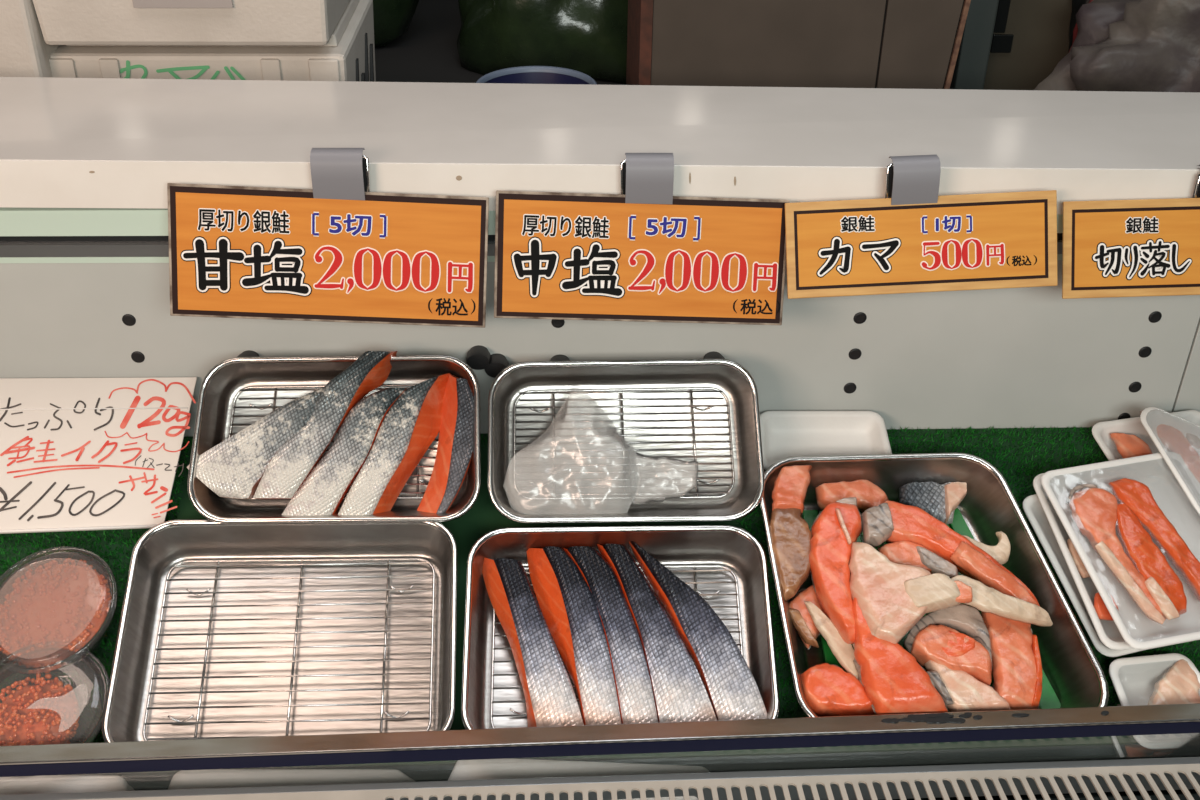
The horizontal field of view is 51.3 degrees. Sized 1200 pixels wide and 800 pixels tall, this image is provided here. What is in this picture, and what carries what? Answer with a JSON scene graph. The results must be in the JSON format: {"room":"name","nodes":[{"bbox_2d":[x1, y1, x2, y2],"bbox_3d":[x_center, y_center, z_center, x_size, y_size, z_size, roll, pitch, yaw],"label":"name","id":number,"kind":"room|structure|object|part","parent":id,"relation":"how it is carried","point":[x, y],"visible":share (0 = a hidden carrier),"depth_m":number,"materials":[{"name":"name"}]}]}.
{"room":"food shop","nodes":[
{"label":"food shop","id":0,"kind":"room"},
{"bbox_3d":[-0.064,0.664,1.885,6.000,0.020,5.500,-1,32,-2],"label":"floor","id":1,"kind":"structure","parent":0,"visible":0},
{"bbox_2d":[375,0,625,84],"bbox_3d":[-0.027,-0.041,2.066,2.500,0.985,1.050,-1,32,-2],"label":"countertop","id":2,"kind":"structure","parent":1,"relation":"on","point":[428,51],"depth_m":1.92,"materials":[{"name":"grey"}]},
{"bbox_2d":[0,0,59,77],"bbox_3d":[-0.788,-0.437,1.450,0.356,0.319,0.260,-1,32,-2],"label":"foam box","id":3,"kind":"object","parent":2,"relation":"on","point":[24,51],"visible":0.08,"depth_m":1.34,"materials":[{"name":"white plastic"}]},
{"bbox_2d":[49,0,375,81],"bbox_3d":[-0.457,-0.396,1.540,0.334,0.163,0.276,-1,32,-2],"label":"foam box","id":4,"kind":"object","parent":2,"relation":"on","point":[349,54],"visible":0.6,"depth_m":1.40,"materials":[{"name":"white plastic"}]},
{"bbox_2d":[33,0,349,45],"bbox_3d":[-0.455,-0.504,1.447,0.318,0.114,0.279,-1,32,-2],"label":"foam box","id":5,"kind":"object","parent":4,"relation":"on","point":[62,22],"visible":1,"depth_m":1.35,"materials":[{"name":"grey"}]},
{"bbox_3d":[-0.455,-0.468,1.513,0.304,0.014,0.234,-1,32,-2],"label":"lid","id":6,"kind":"part","parent":4,"relation":"part of","materials":[{"name":"white plastic"}]},
{"bbox_2d":[373,0,418,46],"bbox_3d":[-0.525,-0.780,1.866,0.459,0.468,0.425,22,38,30],"label":"bag","id":7,"kind":"object","parent":2,"relation":"on","point":[392,19],"visible":0.17,"depth_m":1.90,"materials":[{"name":"green plastic"}]},
{"bbox_2d":[476,66,596,84],"bbox_3d":[-0.078,-0.350,1.547,0.150,0.085,0.150,-1,32,-2],"label":"plastic bucket","id":8,"kind":"object","parent":2,"relation":"on","point":[522,74],"visible":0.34,"depth_m":1.58,"materials":[{"name":"blue"}]},
{"bbox_2d":[457,0,627,83],"bbox_3d":[-0.027,-0.640,1.843,0.375,0.265,0.297,-1,32,-2],"label":"bag","id":9,"kind":"object","parent":2,"relation":"on","point":[589,37],"visible":0.64,"depth_m":1.76,"materials":[{"name":"green plastic"}]},
{"bbox_2d":[626,0,970,88],"bbox_3d":[0.235,-0.460,1.591,0.386,0.234,0.252,-1,32,-2],"label":"cabinet","id":10,"kind":"object","parent":2,"relation":"on","point":[896,44],"visible":0.44,"depth_m":1.47,"materials":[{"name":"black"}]},
{"bbox_3d":[0.049,-0.459,1.584,0.014,0.234,0.252,-1,32,-2],"label":"panel","id":11,"kind":"part","parent":10,"relation":"part of","materials":[{"name":"brown wood"}]},
{"bbox_3d":[0.196,-0.396,1.486,0.270,0.234,0.005,-1,32,-2],"label":"panel","id":12,"kind":"part","parent":10,"relation":"part of","materials":[{"name":"brown wood"}]},
{"bbox_2d":[950,0,998,89],"bbox_3d":[0.488,-0.505,1.616,0.039,0.289,0.040,-1,32,-2],"label":"steel post","id":13,"kind":"object","parent":2,"relation":"on","point":[970,69],"visible":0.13,"depth_m":1.62,"materials":[{"name":"grey"}]},
{"bbox_2d":[983,0,1071,89],"bbox_3d":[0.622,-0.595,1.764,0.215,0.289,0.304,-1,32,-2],"label":"wall","id":14,"kind":"structure","parent":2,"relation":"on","point":[1030,38],"depth_m":1.66,"materials":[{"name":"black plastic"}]},
{"bbox_2d":[1068,0,1089,51],"bbox_3d":[0.685,-0.508,1.617,0.156,0.238,0.047,-1,32,-2],"label":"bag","id":15,"kind":"object","parent":2,"relation":"on","point":[1076,4],"visible":0.04,"depth_m":1.62,"materials":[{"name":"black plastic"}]},
{"bbox_2d":[1068,0,1092,52],"bbox_3d":[0.639,-0.451,1.615,0.069,0.167,0.035,-1,32,-2],"label":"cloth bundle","id":16,"kind":"object","parent":2,"relation":"on","point":[1075,31],"visible":0.04,"depth_m":1.61,"materials":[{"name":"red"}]},
{"bbox_2d":[1034,0,1199,91],"bbox_3d":[0.768,-0.420,1.501,0.480,0.274,0.221,-1,32,-2],"label":"plastic sack","id":17,"kind":"object","parent":2,"relation":"on","point":[1119,45],"visible":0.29,"depth_m":1.45,"materials":[{"name":"plastic"}]},
{"bbox_2d":[0,77,1199,799],"bbox_3d":[0.035,0.359,1.243,2.254,1.177,0.693,-1,32,-2],"label":"refrigerated showcase","id":18,"kind":"object","parent":1,"relation":"on","point":[87,165],"visible":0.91,"depth_m":1.10,"materials":[{"name":"white metal"}]},
{"bbox_2d":[0,775,134,794],"bbox_3d":[-0.450,0.319,0.977,0.186,0.020,0.065,-1,32,-2],"label":"tray","id":19,"kind":"object","parent":18,"relation":"on","point":[43,784],"visible":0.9,"depth_m":0.98,"materials":[{"name":"white plastic"}]},
{"bbox_3d":[-0.324,-0.035,1.151,0.022,0.018,0.022,-1,32,-2],"label":"hanging knob","id":20,"kind":"part","parent":18,"relation":"part of","materials":[{"name":"black rubber"}]},
{"bbox_2d":[168,769,415,789],"bbox_3d":[-0.234,0.314,0.989,0.225,0.020,0.056,-1,32,-2],"label":"tray","id":21,"kind":"object","parent":18,"relation":"on","point":[208,778],"visible":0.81,"depth_m":0.99,"materials":[{"name":"silver metal"}]},
{"bbox_2d":[167,183,488,327],"bbox_3d":[-0.225,-0.119,1.037,0.266,0.116,0.040,-1,32,-2],"label":"price sign","id":22,"kind":"object","parent":18,"relation":"attached to","point":[246,252],"visible":1,"depth_m":1.03,"materials":[{"name":"orange"}]},
{"bbox_2d":[310,148,369,199],"bbox_3d":[-0.212,-0.183,1.028,0.046,0.048,0.023,-1,32,-2],"label":"clip","id":23,"kind":"object","parent":22,"relation":"attached to","point":[336,173],"visible":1,"depth_m":1.02,"materials":[{"name":"grey plastic"}]},
{"bbox_3d":[-0.112,-0.040,1.157,0.022,0.018,0.022,-1,32,-2],"label":"hanging knob","id":24,"kind":"part","parent":18,"relation":"part of","materials":[{"name":"black rubber"}]},
{"bbox_3d":[-0.096,-0.033,1.162,0.022,0.018,0.022,-1,32,-2],"label":"hanging knob","id":25,"kind":"part","parent":18,"relation":"part of","materials":[{"name":"black rubber"}]},
{"bbox_3d":[-0.037,-0.032,1.165,0.022,0.018,0.022,-1,32,-2],"label":"hanging knob","id":26,"kind":"part","parent":18,"relation":"part of","materials":[{"name":"black rubber"}]},
{"bbox_2d":[448,758,708,799],"bbox_3d":[-0.017,0.308,1.003,0.225,0.020,0.056,-1,32,-2],"label":"tray","id":27,"kind":"object","parent":18,"relation":"on","point":[506,768],"visible":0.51,"depth_m":1.00,"materials":[{"name":"silver metal"}]},
{"bbox_2d":[0,423,1199,774],"bbox_3d":[0.025,0.162,1.119,1.858,0.135,0.309,-1,32,-2],"label":"mat","id":28,"kind":"object","parent":18,"relation":"on","point":[1021,454],"visible":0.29,"depth_m":1.13,"materials":[{"name":"green"}]},
{"bbox_2d":[0,641,109,777],"bbox_3d":[-0.450,0.255,1.006,0.113,0.069,0.107,-7,33,-12],"label":"plastic cup","id":29,"kind":"object","parent":28,"relation":"on","point":[86,667],"visible":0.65,"depth_m":1.03,"materials":[{"name":"clear"}]},
{"bbox_2d":[0,673,79,745],"bbox_3d":[-0.456,0.259,1.007,0.070,0.048,0.071,-26,41,-36],"label":"salmon roe","id":30,"kind":"object","parent":29,"relation":"in","point":[38,724],"visible":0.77,"depth_m":1.00,"materials":[{"name":"orange food"}]},
{"bbox_3d":[-0.450,0.245,0.999,0.107,0.008,0.107,-1,54,-1],"label":"lid","id":31,"kind":"part","parent":29,"relation":"part of","materials":[{"name":"clear plastic"}]},
{"bbox_2d":[0,546,118,674],"bbox_3d":[-0.462,0.184,1.054,0.114,0.076,0.108,23,38,31],"label":"plastic cup","id":32,"kind":"object","parent":28,"relation":"on","point":[98,641],"visible":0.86,"depth_m":1.06,"materials":[{"name":"clear plastic"}]},
{"bbox_3d":[-0.462,0.174,1.046,0.109,0.008,0.109,-4,55,3],"label":"lid","id":33,"kind":"part","parent":32,"relation":"part of","materials":[{"name":"clear plastic"}]},
{"bbox_2d":[0,558,111,667],"bbox_3d":[-0.462,0.184,1.058,0.098,0.063,0.094,8,33,12],"label":"salmon roe","id":34,"kind":"object","parent":32,"relation":"in","point":[66,603],"visible":0.94,"depth_m":1.05,"materials":[{"name":"food"}]},
{"bbox_2d":[0,377,196,533],"bbox_3d":[-0.538,0.052,1.138,0.331,0.103,0.110,0,32,-2],"label":"card","id":35,"kind":"object","parent":28,"relation":"on","point":[77,454],"visible":0.99,"depth_m":1.14,"materials":[{"name":"white paper"}]},
{"bbox_2d":[102,519,456,741],"bbox_3d":[-0.259,0.203,1.045,0.281,0.115,0.204,-1,32,-3],"label":"steel tray","id":36,"kind":"object","parent":28,"relation":"on","point":[166,544],"visible":0.75,"depth_m":1.07,"materials":[{"name":"silver metal"}]},
{"bbox_2d":[142,558,434,740],"bbox_3d":[-0.259,0.211,1.061,0.238,0.066,0.161,-1,32,-2],"label":"wire rack","id":37,"kind":"object","parent":36,"relation":"in","point":[302,561],"visible":0.8,"depth_m":1.06,"materials":[{"name":"silver metal"}]},
{"bbox_2d":[188,355,480,523],"bbox_3d":[-0.234,0.034,1.116,0.256,0.132,0.117,0,32,-2],"label":"steel tray","id":38,"kind":"object","parent":28,"relation":"on","point":[219,387],"visible":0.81,"depth_m":1.12,"materials":[{"name":"silver"}]},
{"bbox_2d":[187,387,323,498],"bbox_3d":[-0.298,0.042,1.108,0.133,0.092,0.054,-12,34,-19],"label":"slice","id":39,"kind":"object","parent":38,"relation":"in","point":[235,467],"visible":0.94,"depth_m":1.10,"materials":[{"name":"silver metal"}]},
{"bbox_2d":[228,384,439,499],"bbox_3d":[-0.234,0.038,1.135,0.212,0.083,0.067,-1,32,-2],"label":"wire rack","id":40,"kind":"object","parent":38,"relation":"in","point":[249,388],"visible":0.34,"depth_m":1.14,"materials":[{"name":"silver metal"}]},
{"bbox_2d":[253,351,396,498],"bbox_3d":[-0.244,0.020,1.111,0.153,0.129,0.044,-22,38,-31],"label":"slice","id":41,"kind":"object","parent":40,"relation":"on","point":[298,456],"visible":0.99,"depth_m":1.10,"materials":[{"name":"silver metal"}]},
{"bbox_2d":[282,387,405,515],"bbox_3d":[-0.226,0.047,1.114,0.133,0.108,0.040,-26,41,-36],"label":"slice","id":42,"kind":"object","parent":40,"relation":"on","point":[323,490],"visible":0.99,"depth_m":1.10,"materials":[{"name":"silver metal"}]},
{"bbox_2d":[338,373,448,514],"bbox_3d":[-0.185,0.040,1.121,0.037,0.114,0.133,25,39,34],"label":"slice","id":43,"kind":"object","parent":40,"relation":"on","point":[412,423],"visible":1,"depth_m":1.11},
{"bbox_2d":[417,373,473,513],"bbox_3d":[-0.133,0.042,1.121,0.043,0.112,0.086,11,33,16],"label":"slice","id":44,"kind":"object","parent":38,"relation":"in","point":[453,459],"visible":0.96,"depth_m":1.11,"materials":[{"name":"orange food"}]},
{"bbox_2d":[461,525,779,729],"bbox_3d":[0.017,0.205,1.052,0.260,0.109,0.190,0,32,-2],"label":"steel tray","id":45,"kind":"object","parent":28,"relation":"on","point":[735,548],"visible":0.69,"depth_m":1.09,"materials":[{"name":"silver metal"}]},
{"bbox_2d":[490,565,743,728],"bbox_3d":[0.016,0.212,1.068,0.216,0.061,0.147,0,32,-2],"label":"wire rack","id":46,"kind":"object","parent":45,"relation":"in","point":[694,567],"visible":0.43,"depth_m":1.08,"materials":[{"name":"silver metal"}]},
{"bbox_2d":[482,557,583,726],"bbox_3d":[-0.061,0.201,1.057,0.042,0.080,0.178,-11,34,-18],"label":"slice","id":47,"kind":"object","parent":46,"relation":"on","point":[550,698],"visible":0.94,"depth_m":1.04,"materials":[{"name":"silver food"}]},
{"bbox_2d":[526,546,620,724],"bbox_3d":[-0.019,0.197,1.061,0.043,0.085,0.180,-11,34,-18],"label":"slice","id":48,"kind":"object","parent":46,"relation":"on","point":[567,604],"visible":0.99,"depth_m":1.05,"materials":[{"name":"silver food"}]},
{"bbox_2d":[563,546,657,723],"bbox_3d":[0.010,0.196,1.062,0.037,0.084,0.179,-10,33,-16],"label":"slice","id":49,"kind":"object","parent":46,"relation":"on","point":[636,702],"visible":0.94,"depth_m":1.04,"materials":[{"name":"silver food"}]},
{"bbox_2d":[597,544,716,722],"bbox_3d":[0.041,0.195,1.063,0.046,0.085,0.189,-11,34,-19],"label":"slice","id":50,"kind":"object","parent":46,"relation":"on","point":[680,694],"visible":0.98,"depth_m":1.04,"materials":[{"name":"silver food"}]},
{"bbox_2d":[629,541,766,720],"bbox_3d":[0.081,0.193,1.067,0.044,0.086,0.198,-14,35,-22],"label":"slice","id":51,"kind":"object","parent":46,"relation":"on","point":[733,692],"visible":0.96,"depth_m":1.04,"materials":[{"name":"silver food"}]},
{"bbox_2d":[488,359,764,522],"bbox_3d":[0.023,0.036,1.125,0.246,0.130,0.115,0,32,-2],"label":"steel tray","id":52,"kind":"object","parent":28,"relation":"on","point":[740,388],"visible":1,"depth_m":1.15,"materials":[{"name":"silver metal"}]},
{"bbox_2d":[513,387,734,499],"bbox_3d":[0.022,0.040,1.144,0.202,0.081,0.065,0,32,-2],"label":"wire rack","id":53,"kind":"object","parent":52,"relation":"in","point":[630,390],"visible":1,"depth_m":1.14,"materials":[{"name":"silver metal"}]},
{"bbox_2d":[508,388,697,503],"bbox_3d":[0.001,0.050,1.126,0.176,0.095,0.078,0,32,-1],"label":"plastic bag","id":54,"kind":"object","parent":53,"relation":"on","point":[561,416],"visible":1,"depth_m":1.13,"materials":[{"name":"white"}]},
{"bbox_2d":[760,411,891,469],"bbox_3d":[0.210,0.042,1.187,0.128,0.038,0.064,-1,32,-2],"label":"tray","id":55,"kind":"object","parent":28,"relation":"on","point":[784,434],"visible":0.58,"depth_m":1.20,"materials":[{"name":"white plastic"}]},
{"bbox_2d":[760,453,1108,716],"bbox_3d":[0.277,0.172,1.076,0.263,0.137,0.248,-1,32,-3],"label":"steel tray","id":56,"kind":"object","parent":28,"relation":"on","point":[989,506],"visible":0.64,"depth_m":1.11,"materials":[{"name":"silver metal"}]},
{"bbox_2d":[770,465,811,600],"bbox_3d":[0.168,0.114,1.097,0.041,0.064,0.127,3,32,4],"label":"salmon collar","id":57,"kind":"object","parent":56,"relation":"in","point":[791,534],"visible":1,"depth_m":1.09,"materials":[{"name":"orange food"}]},
{"bbox_2d":[789,585,823,649],"bbox_3d":[0.178,0.184,1.075,0.038,0.034,0.061,13,34,19],"label":"salmon collar","id":58,"kind":"object","parent":56,"relation":"in","point":[802,621],"visible":0.77,"depth_m":1.06,"materials":[{"name":"orange food"}]},
{"bbox_2d":[801,663,874,716],"bbox_3d":[0.201,0.238,1.030,0.072,0.039,0.050,1,32,1],"label":"salmon collar","id":59,"kind":"object","parent":56,"relation":"in","point":[829,690],"visible":0.88,"depth_m":1.01,"materials":[{"name":"orange food"}]},
{"bbox_2d":[802,508,1060,714],"bbox_3d":[0.288,0.185,1.100,0.198,0.081,0.191,-1,32,-2],"label":"board","id":60,"kind":"object","parent":56,"relation":"in","point":[1048,700],"visible":0.07,"depth_m":1.08,"materials":[{"name":"green plastic"}]},
{"bbox_2d":[815,479,889,511],"bbox_3d":[0.232,0.088,1.148,0.069,0.028,0.039,4,32,4],"label":"salmon collar","id":61,"kind":"object","parent":60,"relation":"on","point":[868,495],"visible":0.71,"depth_m":1.14,"materials":[{"name":"orange food"}]},
{"bbox_2d":[849,542,959,714],"bbox_3d":[0.251,0.189,1.032,0.093,0.085,0.132,4,32,6],"label":"salmon collar","id":62,"kind":"object","parent":60,"relation":"on","point":[889,598],"visible":0.98,"depth_m":1.02,"materials":[{"name":"orange food"}]},
{"bbox_2d":[804,601,858,679],"bbox_3d":[0.197,0.200,1.045,0.018,0.035,0.074,-18,36,-27],"label":"salmon fin","id":63,"kind":"object","parent":62,"relation":"on","point":[843,652],"visible":1,"depth_m":1.04,"materials":[{"name":"beige food"}]},
{"bbox_2d":[809,497,861,643],"bbox_3d":[0.201,0.142,1.075,0.048,0.070,0.133,6,32,8],"label":"salmon collar","id":64,"kind":"object","parent":62,"relation":"on","point":[835,528],"visible":0.99,"depth_m":1.06,"materials":[{"name":"orange food"}]},
{"bbox_2d":[899,481,966,524],"bbox_3d":[0.306,0.089,1.153,0.057,0.032,0.050,19,36,27],"label":"salmon collar","id":65,"kind":"object","parent":60,"relation":"on","point":[940,501],"visible":0.92,"depth_m":1.14,"materials":[{"name":"grey food"}]},
{"bbox_2d":[904,604,991,685],"bbox_3d":[0.292,0.202,1.049,0.073,0.042,0.065,8,33,12],"label":"salmon collar","id":66,"kind":"object","parent":60,"relation":"on","point":[957,637],"visible":0.95,"depth_m":1.03,"materials":[{"name":"orange food"}]},
{"bbox_2d":[981,611,1041,709],"bbox_3d":[0.345,0.212,1.048,0.046,0.052,0.099,2,32,2],"label":"salmon collar","id":67,"kind":"object","parent":60,"relation":"on","point":[1016,658],"visible":0.88,"depth_m":1.03,"materials":[{"name":"orange food"}]},
{"bbox_2d":[861,500,1039,605],"bbox_3d":[0.309,0.135,1.092,0.166,0.065,0.061,13,34,18],"label":"salmon collar","id":68,"kind":"object","parent":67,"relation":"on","point":[889,521],"visible":0.91,"depth_m":1.09,"materials":[{"name":"orange food"}]},
{"bbox_2d":[877,541,957,577],"bbox_3d":[0.277,0.138,1.089,0.071,0.024,0.033,10,33,14],"label":"salmon collar","id":69,"kind":"object","parent":68,"relation":"on","point":[900,552],"visible":0.77,"depth_m":1.08,"materials":[{"name":"orange food"}]},
{"bbox_2d":[962,531,1009,564],"bbox_3d":[0.341,0.131,1.100,0.040,0.019,0.031,-3,32,-6],"label":"salmon fin","id":70,"kind":"object","parent":68,"relation":"on","point":[1000,552],"visible":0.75,"depth_m":1.09,"materials":[{"name":"beige food"}]},
{"bbox_2d":[951,575,1052,626],"bbox_3d":[0.332,0.167,1.046,0.091,0.035,0.031,2,32,2],"label":"salmon fin","id":71,"kind":"object","parent":67,"relation":"on","point":[974,593],"visible":1,"depth_m":1.04,"materials":[{"name":"beige food"}]},
{"bbox_2d":[924,660,1010,711],"bbox_3d":[0.299,0.239,1.019,0.076,0.033,0.040,11,33,15],"label":"salmon collar","id":72,"kind":"object","parent":56,"relation":"in","point":[959,690],"visible":0.94,"depth_m":1.01,"materials":[{"name":"beige food"}]},
{"bbox_2d":[1023,494,1142,656],"bbox_3d":[0.470,0.148,1.118,0.134,0.083,0.157,-8,33,-13],"label":"tray","id":73,"kind":"object","parent":28,"relation":"on","point":[1032,507],"visible":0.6,"depth_m":1.12,"materials":[{"name":"white plastic"}]},
{"bbox_2d":[1033,473,1132,649],"bbox_3d":[0.477,0.137,1.109,0.140,0.086,0.168,-5,32,-9],"label":"tray","id":74,"kind":"object","parent":73,"relation":"on","point":[1107,631],"visible":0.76,"depth_m":1.09,"materials":[{"name":"white plastic"}]},
{"bbox_2d":[1067,538,1089,577],"bbox_3d":[0.423,0.139,1.104,0.012,0.021,0.037,-6,33,-12],"label":"salmon fillet","id":75,"kind":"object","parent":74,"relation":"in","point":[1082,570],"visible":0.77,"depth_m":1.10,"materials":[{"name":"orange food"}]},
{"bbox_2d":[1094,592,1118,620],"bbox_3d":[0.436,0.177,1.077,0.020,0.016,0.027,1,32,0],"label":"salmon fillet","id":76,"kind":"object","parent":74,"relation":"in","point":[1100,607],"visible":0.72,"depth_m":1.07,"materials":[{"name":"orange food"}]},
{"bbox_2d":[1041,451,1199,649],"bbox_3d":[0.485,0.131,1.093,0.141,0.085,0.175,-8,33,-13],"label":"tray","id":77,"kind":"object","parent":74,"relation":"on","point":[1137,630],"visible":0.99,"depth_m":1.12,"materials":[{"name":"white plastic"}]},
{"bbox_2d":[1066,484,1165,623],"bbox_3d":[0.447,0.134,1.086,0.046,0.059,0.135,-3,32,-6],"label":"salmon fillet","id":78,"kind":"object","parent":77,"relation":"in","point":[1093,508],"visible":1,"depth_m":1.09,"materials":[{"name":"orange food"}]},
{"bbox_2d":[1116,502,1186,619],"bbox_3d":[0.474,0.139,1.083,0.034,0.047,0.110,-8,33,-14],"label":"salmon fillet","id":79,"kind":"object","parent":77,"relation":"in","point":[1163,584],"visible":1,"depth_m":1.07,"materials":[{"name":"orange food"}]},
{"bbox_2d":[1108,478,1199,600],"bbox_3d":[0.494,0.121,1.095,0.031,0.053,0.124,-11,34,-18],"label":"salmon fillet","id":80,"kind":"object","parent":77,"relation":"in","point":[1136,495],"visible":1,"depth_m":1.10,"materials":[{"name":"orange food"}]},
{"bbox_2d":[1092,410,1199,460],"bbox_3d":[0.548,0.079,1.171,0.118,0.073,0.154,-10,33,-16],"label":"tray","id":81,"kind":"object","parent":28,"relation":"on","point":[1101,431],"visible":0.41,"depth_m":1.21,"materials":[{"name":"plastic"}]},
{"bbox_2d":[1110,433,1152,458],"bbox_3d":[0.507,0.044,1.191,0.034,0.019,0.030,-3,32,-6],"label":"salmon fillet","id":82,"kind":"object","parent":81,"relation":"in","point":[1128,446],"visible":0.88,"depth_m":1.19,"materials":[{"name":"orange food"}]},
{"bbox_2d":[1140,407,1199,515],"bbox_3d":[0.569,0.081,1.126,0.087,0.085,0.176,-11,34,-18],"label":"tray","id":83,"kind":"object","parent":81,"relation":"on","point":[1151,417],"visible":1,"depth_m":1.16,"materials":[{"name":"white plastic"}]},
{"bbox_2d":[1139,410,1199,469],"bbox_3d":[0.535,0.040,1.156,0.022,0.036,0.084,-16,36,-26],"label":"salmon fillet","id":84,"kind":"object","parent":83,"relation":"in","point":[1173,439],"visible":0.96,"depth_m":1.15,"materials":[{"name":"pink food"}]},
{"bbox_2d":[1182,433,1199,482],"bbox_3d":[0.546,0.059,1.143,0.027,0.037,0.071,-6,33,-11],"label":"salmon fillet","id":85,"kind":"object","parent":83,"relation":"in","point":[1193,440],"visible":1,"depth_m":1.14,"materials":[{"name":"food"}]},
{"bbox_3d":[0.017,0.269,0.971,1.882,0.024,0.004,-1,32,-3],"label":"rail","id":86,"kind":"part","parent":18,"relation":"part of","materials":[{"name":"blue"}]},
{"bbox_3d":[0.017,0.259,0.972,1.882,0.015,0.018,-1,32,-3],"label":"rail","id":87,"kind":"part","parent":18,"relation":"part of","materials":[{"name":"metal"}]},
{"bbox_3d":[-0.217,0.054,1.233,1.557,0.600,0.020,-1,32,-2],"label":"panel","id":88,"kind":"part","parent":18,"relation":"part of","materials":[{"name":"white metal"}]},
{"bbox_2d":[77,764,1199,799],"bbox_3d":[0.021,0.338,0.930,1.881,0.045,0.139,-1,32,-2],"label":"vent","id":89,"kind":"object","parent":18,"relation":"attached to","point":[931,782],"depth_m":0.97,"materials":[{"name":"grey metal"}]},
{"bbox_2d":[494,190,789,324],"bbox_3d":[0.035,-0.118,1.049,0.248,0.109,0.039,-1,32,-2],"label":"price sign","id":90,"kind":"object","parent":18,"relation":"attached to","point":[559,255],"visible":1,"depth_m":1.05,"materials":[{"name":"orange"}]},
{"bbox_2d":[620,153,673,203],"bbox_3d":[0.038,-0.182,1.040,0.044,0.046,0.023,-1,32,-2],"label":"clip","id":91,"kind":"object","parent":90,"relation":"attached to","point":[645,178],"visible":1,"depth_m":1.03,"materials":[{"name":"grey plastic"}]},
{"bbox_3d":[0.107,-0.035,1.169,0.022,0.018,0.022,-1,32,-2],"label":"hanging knob","id":92,"kind":"part","parent":18,"relation":"part of","materials":[{"name":"black rubber"}]},
{"bbox_2d":[785,190,1057,298],"bbox_3d":[0.268,-0.129,1.041,0.230,0.083,0.037,-1,32,-2],"label":"price sign","id":93,"kind":"object","parent":18,"relation":"attached to","point":[838,248],"visible":1,"depth_m":1.04,"materials":[{"name":"brown wood"}]},
{"bbox_2d":[885,154,940,204],"bbox_3d":[0.258,-0.180,1.039,0.045,0.046,0.023,-1,32,-2],"label":"clip","id":94,"kind":"object","parent":93,"relation":"attached to","point":[914,179],"visible":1,"depth_m":1.03,"materials":[{"name":"grey plastic"}]},
{"bbox_2d":[1062,198,1199,298],"bbox_3d":[0.510,-0.130,1.062,0.238,0.080,0.038,-1,32,-2],"label":"price sign","id":95,"kind":"object","parent":18,"relation":"attached to","point":[1141,247],"visible":1,"depth_m":1.06,"materials":[{"name":"brown wood"}]},
{"bbox_2d":[1192,165,1199,197],"bbox_3d":[0.526,-0.177,1.064,0.047,0.047,0.023,-1,32,-2],"label":"clip","id":96,"kind":"object","parent":95,"relation":"attached to","point":[1196,194],"visible":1,"depth_m":1.06,"materials":[{"name":"silver metal"}]},
{"bbox_2d":[1111,736,1156,756],"bbox_3d":[0.478,0.297,1.036,0.106,0.020,0.057,-1,32,-2],"label":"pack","id":97,"kind":"object","parent":18,"relation":"on","point":[1137,750],"visible":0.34,"depth_m":1.04,"materials":[{"name":"white plastic"}]},
{"bbox_2d":[1109,653,1199,748],"bbox_3d":[0.473,0.253,1.036,0.089,0.043,0.077,-3,32,-6],"label":"tray","id":98,"kind":"object","parent":97,"relation":"on","point":[1134,679],"visible":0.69,"depth_m":1.05,"materials":[{"name":"white plastic"}]},
{"bbox_2d":[1117,659,1199,705],"bbox_3d":[0.473,0.245,1.034,0.081,0.027,0.042,-18,36,-27],"label":"salmon fillet","id":99,"kind":"object","parent":98,"relation":"in","point":[1179,684],"visible":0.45,"depth_m":1.04,"materials":[{"name":"beige food"}]},
{"bbox_3d":[0.017,0.285,0.979,1.882,0.035,0.011,-1,32,-3],"label":"glass","id":100,"kind":"part","parent":18,"relation":"part of","materials":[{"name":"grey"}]},
{"bbox_3d":[0.758,0.045,1.269,0.391,0.600,0.020,-1,32,-2],"label":"panel","id":101,"kind":"part","parent":18,"relation":"part of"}
]}

